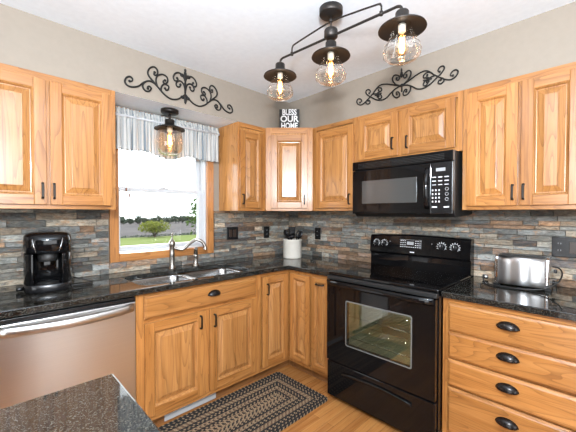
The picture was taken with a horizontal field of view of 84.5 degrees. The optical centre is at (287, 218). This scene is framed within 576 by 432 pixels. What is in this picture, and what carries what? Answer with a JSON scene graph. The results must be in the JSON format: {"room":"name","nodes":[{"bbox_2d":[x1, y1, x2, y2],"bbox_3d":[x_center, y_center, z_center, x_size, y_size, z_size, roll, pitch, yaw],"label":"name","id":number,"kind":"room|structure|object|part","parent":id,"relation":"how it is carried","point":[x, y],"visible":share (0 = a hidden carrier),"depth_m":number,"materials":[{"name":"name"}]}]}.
{"room":"kitchen","nodes":[
{"label":"kitchen","id":0,"kind":"room"},
{"bbox_2d":[0,109,289,286],"bbox_3d":[-2.117,0.099,1.558,6.160,2.440,0.187,-1,1,-44],"label":"backsplash","id":1,"kind":"structure","parent":0,"point":[246,245],"depth_m":2.23,"materials":[{"name":"stone"}]},
{"bbox_2d":[0,63,115,209],"bbox_3d":[-1.441,-0.435,1.873,0.699,0.756,0.345,-1,1,-44],"label":"upper cabinet","id":2,"kind":"object","parent":1,"relation":"attached to","point":[58,144],"visible":1,"depth_m":1.79,"materials":[{"name":"brown wood"}]},
{"bbox_3d":[-1.464,-0.425,1.660,0.317,0.694,0.019,-1,1,-44],"label":"door","id":3,"kind":"part","parent":2,"relation":"part of","materials":[{"name":"brown wood"}]},
{"bbox_3d":[-1.350,-0.156,1.744,0.011,0.090,0.027,-1,1,-44],"label":"bar pull","id":4,"kind":"part","parent":2,"relation":"part of","materials":[{"name":"brown metal"}]},
{"bbox_3d":[-1.313,-0.157,1.780,0.011,0.090,0.027,-1,1,-44],"label":"bar pull","id":5,"kind":"part","parent":2,"relation":"part of","materials":[{"name":"brown metal"}]},
{"bbox_3d":[-1.226,-0.428,1.893,0.316,0.694,0.019,-1,1,-44],"label":"door","id":6,"kind":"part","parent":2,"relation":"part of","materials":[{"name":"brown wood"}]},
{"bbox_2d":[109,106,213,262],"bbox_3d":[-1.028,-0.254,2.608,0.842,1.127,0.178,-1,1,-44],"label":"window","id":7,"kind":"structure","parent":1,"relation":"in","point":[203,190],"depth_m":2.67,"materials":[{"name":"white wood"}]},
{"bbox_2d":[125,163,130,197],"bbox_3d":[-1.199,-0.447,2.370,0.037,0.573,0.013,-1,1,-44],"label":"blind cord","id":8,"kind":"object","parent":7,"relation":"hanging from","point":[129,163],"visible":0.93,"depth_m":2.38,"materials":[{"name":"white plastic"}]},
{"bbox_3d":[-1.191,-0.462,2.377,0.002,0.543,0.002,-1,1,-44],"label":"cord","id":9,"kind":"part","parent":8,"relation":"part of","materials":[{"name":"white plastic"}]},
{"bbox_3d":[-1.034,-0.004,2.608,0.702,0.485,0.033,-1,1,-44],"label":"sash","id":10,"kind":"part","parent":7,"relation":"part of","materials":[{"name":"white plastic"}]},
{"bbox_3d":[-1.059,-0.496,2.627,0.702,0.558,0.031,-1,1,-44],"label":"sash","id":11,"kind":"part","parent":7,"relation":"part of","materials":[{"name":"white plastic"}]},
{"bbox_3d":[-1.043,-0.270,2.614,0.730,1.035,0.150,-1,1,-44],"label":"frame","id":12,"kind":"part","parent":7,"relation":"part of","materials":[{"name":"white plastic"}]},
{"bbox_2d":[115,106,219,161],"bbox_3d":[-0.933,-0.638,2.544,0.848,0.341,0.093,-1,1,-44],"label":"window valance","id":13,"kind":"object","parent":7,"relation":"attached to","point":[135,130],"visible":0.91,"depth_m":2.46,"materials":[{"name":"white fabric"}]},
{"bbox_3d":[-0.937,-0.746,2.547,0.848,0.020,0.080,-1,1,-44],"label":"rod","id":14,"kind":"part","parent":13,"relation":"part of","materials":[{"name":"white plastic"}]},
{"bbox_2d":[227,227,237,239],"bbox_3d":[-0.521,0.136,2.981,0.125,0.118,0.012,-1,1,-44],"label":"light switch","id":15,"kind":"object","parent":1,"relation":"attached to","point":[232,232],"visible":1,"depth_m":2.98,"materials":[{"name":"black plastic"}]},
{"bbox_2d":[219,122,264,210],"bbox_3d":[-0.405,-0.451,2.885,0.304,0.756,0.345,-1,1,-44],"label":"upper cabinet","id":16,"kind":"object","parent":1,"relation":"attached to","point":[241,145],"visible":1,"depth_m":2.78,"materials":[{"name":"brown wood"}]},
{"bbox_3d":[-0.323,-0.449,2.802,0.304,0.756,0.019,-1,1,-44],"label":"frame","id":17,"kind":"part","parent":16,"relation":"part of","materials":[{"name":"brown wood"}]},
{"bbox_3d":[-0.320,-0.427,2.778,0.250,0.664,0.019,-1,1,-44],"label":"door","id":18,"kind":"part","parent":16,"relation":"part of","materials":[{"name":"brown wood"}]},
{"bbox_2d":[264,226,268,237],"bbox_3d":[-0.222,0.138,3.275,0.072,0.118,0.010,-1,1,-44],"label":"wall outlet","id":19,"kind":"object","parent":1,"relation":"attached to","point":[266,229],"visible":1,"depth_m":3.27,"materials":[{"name":"black plastic"}]},
{"bbox_2d":[265,128,312,210],"bbox_3d":[0.013,-0.454,3.104,0.616,0.756,0.616,-1,1,-44],"label":"upper cabinet","id":20,"kind":"object","parent":1,"relation":"attached to","point":[288,151],"visible":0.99,"depth_m":2.87,"materials":[{"name":"brown wood"}]},
{"bbox_2d":[279,109,298,127],"bbox_3d":[0.013,-0.927,2.968,0.188,0.193,0.026,0,1,1],"label":"wooden sign","id":21,"kind":"object","parent":20,"relation":"on","point":[288,118],"visible":0.98,"depth_m":2.96,"materials":[{"name":"black wood"}]},
{"bbox_3d":[0.011,-0.428,2.870,0.330,0.664,0.019,0,1,1],"label":"door","id":22,"kind":"part","parent":20,"relation":"part of","materials":[{"name":"brown wood"}]},
{"bbox_2d":[157,365,401,431],"bbox_3d":[-0.033,1.419,-0.669,6.320,0.120,6.320,-1,1,-44],"label":"floor","id":23,"kind":"structure","parent":0,"point":[334,415],"depth_m":2.10,"materials":[{"name":"brown wood"}]},
{"bbox_2d":[0,296,135,408],"bbox_3d":[-1.272,0.880,1.804,0.594,0.872,0.677,-1,1,-44],"label":"dishwasher","id":24,"kind":"object","parent":23,"relation":"on","point":[46,352],"visible":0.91,"depth_m":1.57,"materials":[{"name":"silver metal"}]},
{"bbox_3d":[-1.060,0.505,1.573,0.570,0.052,0.061,-1,1,-44],"label":"handle","id":25,"kind":"part","parent":24,"relation":"part of","materials":[{"name":"silver metal"}]},
{"bbox_2d":[129,268,259,425],"bbox_3d":[-0.744,0.869,2.360,0.926,0.878,0.655,-1,1,-44],"label":"base cabinet","id":26,"kind":"object","parent":23,"relation":"on","point":[194,343],"visible":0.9,"depth_m":2.08,"materials":[{"name":"brown wood"}]},
{"bbox_3d":[-0.702,0.897,1.996,0.393,0.563,0.019,-1,1,-44],"label":"door","id":27,"kind":"part","parent":26,"relation":"part of","materials":[{"name":"brown wood"}]},
{"bbox_2d":[164,392,215,420],"bbox_3d":[-0.660,1.268,2.167,0.376,0.062,0.012,-1,1,-44],"label":"floor register","id":28,"kind":"object","parent":26,"relation":"attached to","point":[175,413],"visible":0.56,"depth_m":2.15,"materials":[{"name":"white plastic"}]},
{"bbox_3d":[-0.571,0.682,2.087,0.011,0.090,0.027,-1,1,-44],"label":"bar pull","id":29,"kind":"part","parent":26,"relation":"part of","materials":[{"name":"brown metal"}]},
{"bbox_3d":[-0.495,0.503,2.158,0.100,0.038,0.026,-1,1,-44],"label":"cup pull","id":30,"kind":"part","parent":26,"relation":"part of","materials":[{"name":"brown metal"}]},
{"bbox_3d":[-0.390,0.893,2.300,0.404,0.563,0.019,-1,1,-44],"label":"door","id":31,"kind":"part","parent":26,"relation":"part of","materials":[{"name":"brown wood"}]},
{"bbox_2d":[158,372,327,431],"bbox_3d":[-0.346,1.307,2.051,1.276,0.010,0.556,-1,1,-44],"label":"braided rug","id":32,"kind":"object","parent":23,"relation":"on","point":[274,402],"visible":1,"depth_m":2.17,"materials":[{"name":"fabric"}]},
{"bbox_2d":[253,270,318,380],"bbox_3d":[-0.008,0.860,2.929,0.920,0.878,0.870,-1,1,-44],"label":"base cabinet","id":33,"kind":"object","parent":23,"relation":"on","point":[285,295],"visible":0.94,"depth_m":2.58,"materials":[{"name":"brown wood"}]},
{"bbox_2d":[0,253,369,318],"bbox_3d":[-0.696,0.415,2.104,3.050,0.034,1.081,-1,1,-44],"label":"countertop","id":34,"kind":"structure","parent":33,"relation":"on","point":[105,287],"depth_m":2.04,"materials":[{"name":"black stone"}]},
{"bbox_2d":[16,229,92,293],"bbox_3d":[-1.377,0.233,1.843,0.325,0.337,0.296,0,1,5],"label":"coffee maker","id":35,"kind":"object","parent":34,"relation":"on","point":[47,254],"visible":1,"depth_m":1.76,"materials":[{"name":"black plastic"}]},
{"bbox_2d":[23,279,71,293],"bbox_3d":[-1.395,0.379,1.847,0.223,0.044,0.285,-1,1,-36],"label":"drip tray","id":36,"kind":"object","parent":35,"relation":"on","point":[39,285],"depth_m":1.74,"materials":[{"name":"black plastic"}]},
{"bbox_3d":[-1.268,0.374,1.945,0.124,0.045,0.110,-1,1,-36],"label":"power cord","id":37,"kind":"part","parent":35,"relation":"part of","materials":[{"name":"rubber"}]},
{"bbox_2d":[130,268,240,284],"bbox_3d":[-0.703,0.531,2.321,0.823,0.202,0.424,-1,1,-44],"label":"sink","id":38,"kind":"object","parent":34,"relation":"in","point":[219,271],"visible":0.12,"depth_m":2.42,"materials":[{"name":"metal"}]},
{"bbox_3d":[-0.854,0.533,2.172,0.398,0.202,0.424,-1,1,-44],"label":"bowl","id":39,"kind":"part","parent":38,"relation":"part of","materials":[{"name":"metal"}]},
{"bbox_3d":[-0.550,0.514,2.469,0.398,0.172,0.424,-1,1,-44],"label":"bowl","id":40,"kind":"part","parent":38,"relation":"part of","materials":[{"name":"metal"}]},
{"bbox_2d":[168,233,206,268],"bbox_3d":[-0.796,0.248,2.519,0.298,0.286,0.076,0,1,-15],"label":"kitchen faucet","id":41,"kind":"object","parent":34,"relation":"on","point":[172,247],"visible":1,"depth_m":2.49,"materials":[{"name":"silver metal"}]},
{"bbox_3d":[-0.783,0.205,2.541,0.261,0.098,0.033,0,1,-16],"label":"spout","id":42,"kind":"part","parent":41,"relation":"part of","materials":[{"name":"silver metal"}]},
{"bbox_2d":[192,247,198,265],"bbox_3d":[-0.764,0.310,2.631,0.060,0.159,0.070,-1,1,-44],"label":"sprayer","id":43,"kind":"object","parent":34,"relation":"on","point":[195,263],"visible":1,"depth_m":2.62,"materials":[{"name":"silver metal"}]},
{"bbox_2d":[283,238,301,258],"bbox_3d":[0.043,0.289,3.111,0.188,0.185,0.188,-1,1,-44],"label":"utensil crock","id":44,"kind":"object","parent":34,"relation":"on","point":[292,249],"visible":0.94,"depth_m":3.04,"materials":[{"name":"beige ceramic"}]},
{"bbox_2d":[287,234,294,239],"bbox_3d":[0.031,0.256,3.084,0.080,0.225,0.079,0,1,-6],"label":"ladle","id":45,"kind":"object","parent":44,"relation":"in","point":[292,236],"visible":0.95,"depth_m":3.06,"materials":[{"name":"black plastic"}]},
{"bbox_2d":[288,227,295,239],"bbox_3d":[0.041,0.221,3.122,0.076,0.291,0.019,0,1,-20],"label":"turner","id":46,"kind":"object","parent":44,"relation":"in","point":[292,229],"visible":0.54,"depth_m":3.12,"materials":[{"name":"black plastic"}]},
{"bbox_3d":[-0.103,0.812,2.579,0.276,0.715,0.019,-1,1,-44],"label":"door","id":47,"kind":"part","parent":33,"relation":"part of","materials":[{"name":"brown wood"}]},
{"bbox_3d":[0.097,0.812,2.594,0.019,0.715,0.218,-1,1,-44],"label":"door","id":48,"kind":"part","parent":33,"relation":"part of","materials":[{"name":"brown wood"}]},
{"bbox_2d":[311,274,327,382],"bbox_3d":[0.465,0.866,2.635,0.655,0.878,0.208,-1,1,-44],"label":"base cabinet","id":49,"kind":"object","parent":23,"relation":"on","point":[319,360],"visible":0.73,"depth_m":2.44,"materials":[{"name":"brown wood"}]},
{"bbox_2d":[326,234,473,431],"bbox_3d":[0.773,0.719,2.243,0.722,1.186,0.772,-1,1,-44],"label":"electric range","id":50,"kind":"object","parent":23,"relation":"on","point":[385,314],"visible":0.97,"depth_m":2.13,"materials":[{"name":"black metal"}]},
{"bbox_3d":[0.546,1.081,2.028,0.015,0.046,0.490,-1,1,-44],"label":"drawer pull","id":51,"kind":"part","parent":50,"relation":"part of","materials":[{"name":"black metal"}]},
{"bbox_3d":[0.562,1.150,2.046,0.032,0.250,0.760,-1,1,-44],"label":"storage drawer","id":52,"kind":"part","parent":50,"relation":"part of","materials":[{"name":"black metal"}]},
{"bbox_2d":[326,279,437,402],"bbox_3d":[0.757,0.722,2.228,0.678,0.580,0.760,-1,1,-44],"label":"oven","id":53,"kind":"object","parent":50,"relation":"in","point":[386,335],"depth_m":2.06,"materials":[{"name":"black metal"}]},
{"bbox_3d":[0.564,0.425,2.035,0.035,0.028,0.770,-1,1,-44],"label":"vent trim","id":54,"kind":"part","parent":50,"relation":"part of","materials":[{"name":"black metal"}]},
{"bbox_2d":[329,263,470,292],"bbox_3d":[0.771,0.396,2.236,0.577,0.021,0.772,-1,1,-44],"label":"cooktop","id":55,"kind":"object","parent":50,"relation":"in","point":[394,276],"depth_m":2.14,"materials":[{"name":"black glass"}]},
{"bbox_3d":[0.946,0.195,2.453,0.004,0.068,0.176,8,-5,-44],"label":"display panel","id":56,"kind":"part","parent":50,"relation":"part of","materials":[{"name":"black plastic"}]},
{"bbox_3d":[1.098,0.203,2.277,0.030,0.044,0.044,-1,1,-44],"label":"knob","id":57,"kind":"part","parent":50,"relation":"part of","materials":[{"name":"black plastic"}]},
{"bbox_3d":[1.161,0.204,2.212,0.030,0.044,0.044,-1,1,-44],"label":"knob","id":58,"kind":"part","parent":50,"relation":"part of","materials":[{"name":"black plastic"}]},
{"bbox_2d":[442,298,575,431],"bbox_3d":[1.296,0.881,1.784,0.654,0.878,0.614,-1,1,-44],"label":"base cabinet","id":59,"kind":"object","parent":23,"relation":"on","point":[505,370],"visible":0.99,"depth_m":1.57,"materials":[{"name":"brown wood"}]},
{"bbox_3d":[1.075,1.007,1.563,0.026,0.038,0.100,-1,1,-44],"label":"cup pull","id":60,"kind":"part","parent":59,"relation":"part of","materials":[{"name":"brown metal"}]},
{"bbox_3d":[1.075,0.834,1.560,0.026,0.038,0.100,-1,1,-44],"label":"cup pull","id":61,"kind":"part","parent":59,"relation":"part of","materials":[{"name":"brown metal"}]},
{"bbox_3d":[1.076,0.681,1.557,0.026,0.038,0.100,-1,1,-44],"label":"cup pull","id":62,"kind":"part","parent":59,"relation":"part of","materials":[{"name":"brown metal"}]},
{"bbox_3d":[1.076,0.526,1.555,0.026,0.038,0.100,-1,1,-44],"label":"cup pull","id":63,"kind":"part","parent":59,"relation":"part of","materials":[{"name":"brown metal"}]},
{"bbox_2d":[441,276,575,321],"bbox_3d":[1.311,0.423,1.772,0.645,0.034,0.639,-1,1,-44],"label":"countertop","id":64,"kind":"structure","parent":59,"relation":"on","point":[560,303],"depth_m":1.66,"materials":[{"name":"black stone"}]},
{"bbox_2d":[482,253,562,291],"bbox_3d":[1.374,0.310,1.894,0.409,0.188,0.218,1,1,44],"label":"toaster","id":65,"kind":"object","parent":64,"relation":"on","point":[526,270],"visible":1,"depth_m":1.83,"materials":[{"name":"metal"}]},
{"bbox_3d":[1.367,0.336,1.882,0.403,0.132,0.191,1,1,44],"label":"power cord","id":66,"kind":"part","parent":65,"relation":"part of","materials":[{"name":"rubber"}]},
{"bbox_3d":[1.089,1.067,1.582,0.019,0.256,0.558,-1,1,-44],"label":"drawer","id":67,"kind":"part","parent":59,"relation":"part of","materials":[{"name":"brown wood"}]},
{"bbox_3d":[1.090,0.857,1.578,0.019,0.148,0.558,-1,1,-44],"label":"drawer","id":68,"kind":"part","parent":59,"relation":"part of","materials":[{"name":"brown wood"}]},
{"bbox_3d":[1.090,0.703,1.576,0.019,0.144,0.558,-1,1,-44],"label":"drawer","id":69,"kind":"part","parent":59,"relation":"part of","materials":[{"name":"brown wood"}]},
{"bbox_3d":[1.090,0.547,1.573,0.019,0.152,0.558,-1,1,-44],"label":"drawer","id":70,"kind":"part","parent":59,"relation":"part of","materials":[{"name":"brown wood"}]},
{"bbox_3d":[-0.621,0.903,0.297,0.960,0.879,0.657,-1,1,-44],"label":"cabinet","id":71,"kind":"object","parent":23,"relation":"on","visible":0},
{"bbox_2d":[0,374,160,431],"bbox_3d":[-0.605,0.446,0.269,1.014,0.034,0.667,-1,1,-44],"label":"countertop","id":72,"kind":"structure","parent":71,"relation":"on","point":[102,404],"depth_m":0.69,"materials":[{"name":"stone"}]},
{"bbox_2d":[0,0,575,102],"bbox_3d":[-0.030,-1.140,-0.712,6.320,0.120,6.320,-1,1,-44],"label":"ceiling","id":73,"kind":"structure","parent":0,"point":[236,42],"depth_m":1.86,"materials":[{"name":"paint"}]},
{"bbox_2d":[264,1,426,101],"bbox_3d":[0.229,-0.912,1.693,0.206,0.416,1.002,-1,1,-44],"label":"ceiling light fixture","id":74,"kind":"object","parent":73,"relation":"attached to","point":[404,26],"visible":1,"depth_m":1.65,"materials":[{"name":"metal"}]},
{"bbox_2d":[277,72,282,79],"bbox_3d":[-0.049,-0.893,1.978,0.034,0.036,0.033,-1,1,-44],"label":"socket","id":75,"kind":"object","parent":74,"relation":"attached to","point":[279,74],"depth_m":1.96,"materials":[{"name":"ceramic"}]},
{"bbox_2d":[267,73,292,101],"bbox_3d":[-0.049,-0.827,1.979,0.166,0.164,0.166,-1,1,-44],"label":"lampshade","id":76,"kind":"object","parent":74,"relation":"on","point":[279,78],"depth_m":2.00,"materials":[{"name":"clear glass"}]},
{"bbox_3d":[-0.049,-0.929,1.977,0.206,0.084,0.206,-1,1,-44],"label":"lamp shade","id":77,"kind":"part","parent":74,"relation":"part of","materials":[{"name":"metal"}]},
{"bbox_2d":[328,51,333,60],"bbox_3d":[0.229,-0.870,1.694,0.034,0.036,0.033,-1,1,-44],"label":"socket","id":78,"kind":"object","parent":74,"relation":"attached to","point":[330,53],"depth_m":1.68,"materials":[{"name":"ceramic"}]},
{"bbox_3d":[0.229,-0.906,1.693,0.206,0.084,0.206,-1,1,-44],"label":"lamp shade","id":79,"kind":"part","parent":74,"relation":"part of","materials":[{"name":"metal"}]},
{"bbox_2d":[315,53,346,86],"bbox_3d":[0.229,-0.804,1.695,0.166,0.164,0.166,-1,1,-44],"label":"lampshade","id":80,"kind":"object","parent":74,"relation":"on","point":[324,59],"depth_m":1.72,"materials":[{"name":"clear glass"}]},
{"bbox_3d":[0.230,-1.006,1.691,0.018,0.102,0.607,-1,1,-44],"label":"rod","id":81,"kind":"part","parent":74,"relation":"part of","materials":[{"name":"metal"}]},
{"bbox_3d":[0.228,-0.961,1.693,0.013,0.070,0.808,-1,1,-44],"label":"rod","id":82,"kind":"part","parent":74,"relation":"part of","materials":[{"name":"metal"}]},
{"bbox_2d":[398,22,405,33],"bbox_3d":[0.507,-0.847,1.409,0.034,0.036,0.033,-1,1,-44],"label":"socket","id":83,"kind":"object","parent":74,"relation":"attached to","point":[401,25],"depth_m":1.40,"materials":[{"name":"ceramic"}]},
{"bbox_2d":[382,22,421,65],"bbox_3d":[0.507,-0.781,1.410,0.166,0.164,0.166,-1,1,-44],"label":"glass jar","id":84,"kind":"object","parent":74,"relation":"on","point":[400,32],"depth_m":1.42,"materials":[{"name":"clear glass"}]},
{"bbox_3d":[0.507,-0.883,1.409,0.206,0.084,0.206,-1,1,-44],"label":"lamp shade","id":85,"kind":"part","parent":74,"relation":"part of","materials":[{"name":"metal"}]},
{"bbox_2d":[0,1,575,127],"bbox_3d":[-0.030,-0.925,-0.708,6.000,0.311,6.000,-1,1,-44],"label":"wall","id":86,"kind":"structure","parent":0,"point":[545,40],"depth_m":2.03,"materials":[{"name":"beige paint"}]},
{"bbox_2d":[154,107,184,155],"bbox_3d":[-0.895,-0.651,2.400,0.222,0.343,0.222,-1,1,-44],"label":"light","id":87,"kind":"object","parent":86,"relation":"attached to","point":[169,126],"visible":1,"depth_m":2.38,"materials":[{"name":"clear glass"}]},
{"bbox_3d":[-0.895,-0.714,2.399,0.222,0.077,0.222,-1,1,-44],"label":"lamp shade","id":88,"kind":"part","parent":87,"relation":"part of","materials":[{"name":"brown metal"}]},
{"bbox_2d":[156,128,182,155],"bbox_3d":[-0.895,-0.583,2.401,0.196,0.207,0.196,-1,1,-44],"label":"glass jar","id":89,"kind":"object","parent":87,"relation":"on","point":[167,130],"depth_m":2.41,"materials":[{"name":"clear glass"}]},
{"bbox_2d":[167,126,172,132],"bbox_3d":[-0.895,-0.677,2.399,0.040,0.042,0.039,-1,1,-44],"label":"socket","id":90,"kind":"object","parent":87,"relation":"attached to","point":[169,128],"depth_m":2.38,"materials":[{"name":"ceramic"}]},
{"bbox_2d":[124,66,232,113],"bbox_3d":[-0.763,-0.984,2.355,0.848,0.264,0.012,-1,1,-44],"label":"scroll","id":91,"kind":"object","parent":86,"relation":"attached to","point":[185,76],"visible":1,"depth_m":2.34},
{"bbox_2d":[356,65,458,105],"bbox_3d":[0.820,-0.986,2.290,0.012,0.208,0.765,-1,1,-44],"label":"scroll","id":92,"kind":"object","parent":86,"relation":"attached to","point":[426,79],"visible":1,"depth_m":2.27},
{"bbox_2d":[288,209,575,287],"bbox_3d":[2.162,0.106,1.452,0.188,2.440,6.000,-1,1,-44],"label":"backsplash","id":93,"kind":"structure","parent":0,"point":[346,247],"depth_m":2.22,"materials":[{"name":"stone"}]},
{"bbox_2d":[315,228,320,239],"bbox_3d":[0.302,0.150,3.217,0.010,0.118,0.072,-1,1,-44],"label":"wall outlet","id":94,"kind":"object","parent":93,"relation":"attached to","point":[317,230],"visible":1,"depth_m":3.21,"materials":[{"name":"black plastic"}]},
{"bbox_2d":[313,117,356,210],"bbox_3d":[0.482,-0.449,2.818,0.345,0.756,0.464,-1,1,-44],"label":"upper cabinet","id":95,"kind":"object","parent":93,"relation":"attached to","point":[334,144],"visible":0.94,"depth_m":2.70,"materials":[{"name":"brown wood"}]},
{"bbox_2d":[357,90,462,161],"bbox_3d":[0.919,-0.628,2.369,0.345,0.380,0.783,-1,1,-44],"label":"upper cabinet","id":96,"kind":"object","parent":93,"relation":"attached to","point":[435,124],"visible":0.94,"depth_m":2.22,"materials":[{"name":"brown wood"}]},
{"bbox_3d":[0.684,-0.624,2.415,0.019,0.320,0.328,-1,1,-44],"label":"door","id":97,"kind":"part","parent":96,"relation":"part of","materials":[{"name":"brown wood"}]},
{"bbox_3d":[0.944,-0.619,2.148,0.019,0.320,0.357,-1,1,-44],"label":"door","id":98,"kind":"part","parent":96,"relation":"part of","materials":[{"name":"brown wood"}]},
{"bbox_2d":[353,149,472,216],"bbox_3d":[0.886,-0.225,2.330,0.450,0.420,0.728,-1,1,-44],"label":"microwave","id":99,"kind":"object","parent":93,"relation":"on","point":[429,184],"visible":0.99,"depth_m":2.13,"materials":[{"name":"black plastic"}]},
{"bbox_3d":[0.723,-0.199,2.263,0.034,0.326,0.597,-1,1,-44],"label":"door","id":100,"kind":"part","parent":99,"relation":"part of","materials":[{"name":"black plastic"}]},
{"bbox_3d":[0.888,-0.198,2.038,0.044,0.265,0.034,-1,1,-44],"label":"door handle","id":101,"kind":"part","parent":99,"relation":"part of","materials":[{"name":"black plastic"}]},
{"bbox_3d":[0.978,-0.194,2.002,0.034,0.326,0.128,-1,1,-44],"label":"control panel","id":102,"kind":"part","parent":99,"relation":"part of","materials":[{"name":"black plastic"}]},
{"bbox_2d":[462,62,575,209],"bbox_3d":[1.400,-0.432,1.879,0.345,0.756,0.590,-1,1,-44],"label":"upper cabinet","id":103,"kind":"object","parent":93,"relation":"attached to","point":[519,132],"visible":1,"depth_m":1.77,"materials":[{"name":"brown wood"}]},
{"bbox_3d":[1.207,-0.425,1.882,0.019,0.694,0.260,-1,1,-44],"label":"door","id":104,"kind":"part","parent":103,"relation":"part of","materials":[{"name":"brown wood"}]},
{"bbox_3d":[1.268,-0.151,1.791,0.027,0.090,0.011,-1,1,-44],"label":"bar pull","id":105,"kind":"part","parent":103,"relation":"part of","materials":[{"name":"brown metal"}]},
{"bbox_3d":[1.302,-0.152,1.756,0.027,0.090,0.011,-1,1,-44],"label":"bar pull","id":106,"kind":"part","parent":103,"relation":"part of","materials":[{"name":"brown metal"}]},
{"bbox_3d":[1.398,-0.421,1.686,0.019,0.694,0.260,-1,1,-44],"label":"door","id":107,"kind":"part","parent":103,"relation":"part of","materials":[{"name":"brown wood"}]},
{"bbox_2d":[552,237,575,257],"bbox_3d":[1.644,0.167,1.842,0.012,0.118,0.172,-1,1,-44],"label":"wall outlet","id":108,"kind":"object","parent":93,"relation":"attached to","point":[561,246],"visible":1,"depth_m":1.86,"materials":[{"name":"black plastic"}]},
{"bbox_2d":[556,241,562,252],"bbox_3d":[1.607,0.167,1.876,0.003,0.068,0.032,-1,1,-44],"label":"receptacle","id":109,"kind":"object","parent":108,"relation":"attached to","point":[559,244],"depth_m":1.88,"materials":[{"name":"black plastic"}]},
{"bbox_2d":[570,242,575,253],"bbox_3d":[1.650,0.168,1.831,0.005,0.068,0.034,-1,1,-44],"label":"rocker switch","id":110,"kind":"object","parent":108,"relation":"attached to","point":[572,244],"depth_m":1.83,"materials":[{"name":"black plastic"}]},
{"label":"outside","id":111,"kind":"structure","parent":0,"visible":0},
{"bbox_2d":[120,221,196,237],"bbox_3d":[-47.673,1.324,159.722,450.000,3.390,230.000,-1,1,-44],"label":"field","id":112,"kind":"structure","parent":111,"point":[179,227],"depth_m":50.57,"materials":[{"name":"green plant"}]},
{"bbox_2d":[120,218,126,224],"bbox_3d":[-46.640,0.680,89.982,2.167,2.050,2.233,-1,1,-44],"label":"tree","id":113,"kind":"object","parent":112,"relation":"on","point":[123,221],"visible":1,"depth_m":89.55,"materials":[{"name":"green plant"}]},
{"bbox_2d":[134,215,142,223],"bbox_3d":[-44.014,0.271,93.543,2.157,2.773,2.115,-1,1,-44],"label":"tree","id":114,"kind":"object","parent":112,"relation":"on","point":[139,219],"visible":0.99,"depth_m":93.33,"materials":[{"name":"green plant"}]},
{"bbox_2d":[120,232,196,237],"bbox_3d":[-10.809,1.679,35.227,25.339,0.409,0.585,-1,1,-44],"label":"hedge","id":115,"kind":"object","parent":112,"relation":"on","point":[192,232],"visible":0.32,"depth_m":32.85,"materials":[{"name":"green plant"}]},
{"bbox_2d":[173,215,178,222],"bbox_3d":[-35.793,0.125,101.250,2.127,2.827,1.990,-1,1,-44],"label":"tree","id":116,"kind":"object","parent":112,"relation":"on","point":[175,218],"visible":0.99,"depth_m":101.01,"materials":[{"name":"green plant"}]},
{"bbox_2d":[178,215,184,221],"bbox_3d":[-34.383,0.105,103.109,2.191,2.814,2.121,-1,1,-44],"label":"tree","id":117,"kind":"object","parent":112,"relation":"on","point":[181,218],"visible":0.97,"depth_m":102.82,"materials":[{"name":"green plant"}]},
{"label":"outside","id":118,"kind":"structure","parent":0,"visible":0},
{"bbox_2d":[120,235,196,245],"bbox_3d":[3.768,1.896,28.363,200.000,0.787,29.800,-1,1,-44],"label":"lawn","id":119,"kind":"structure","parent":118,"point":[178,238],"depth_m":27.57,"materials":[{"name":"green plant"}]},
{"bbox_2d":[138,220,170,236],"bbox_3d":[-13.289,0.977,31.455,3.109,1.794,3.110,-1,1,-44],"label":"tree","id":120,"kind":"object","parent":119,"relation":"on","point":[152,226],"visible":1,"depth_m":30.97,"materials":[{"name":"green plant"}]},
{"bbox_2d":[185,197,196,233],"bbox_3d":[-2.940,0.301,13.521,2.718,3.242,2.758,-1,1,-44],"label":"shade tree","id":121,"kind":"object","parent":119,"relation":"on","point":[194,199],"visible":0.07,"depth_m":12.96,"materials":[{"name":"green plant"}]}
]}

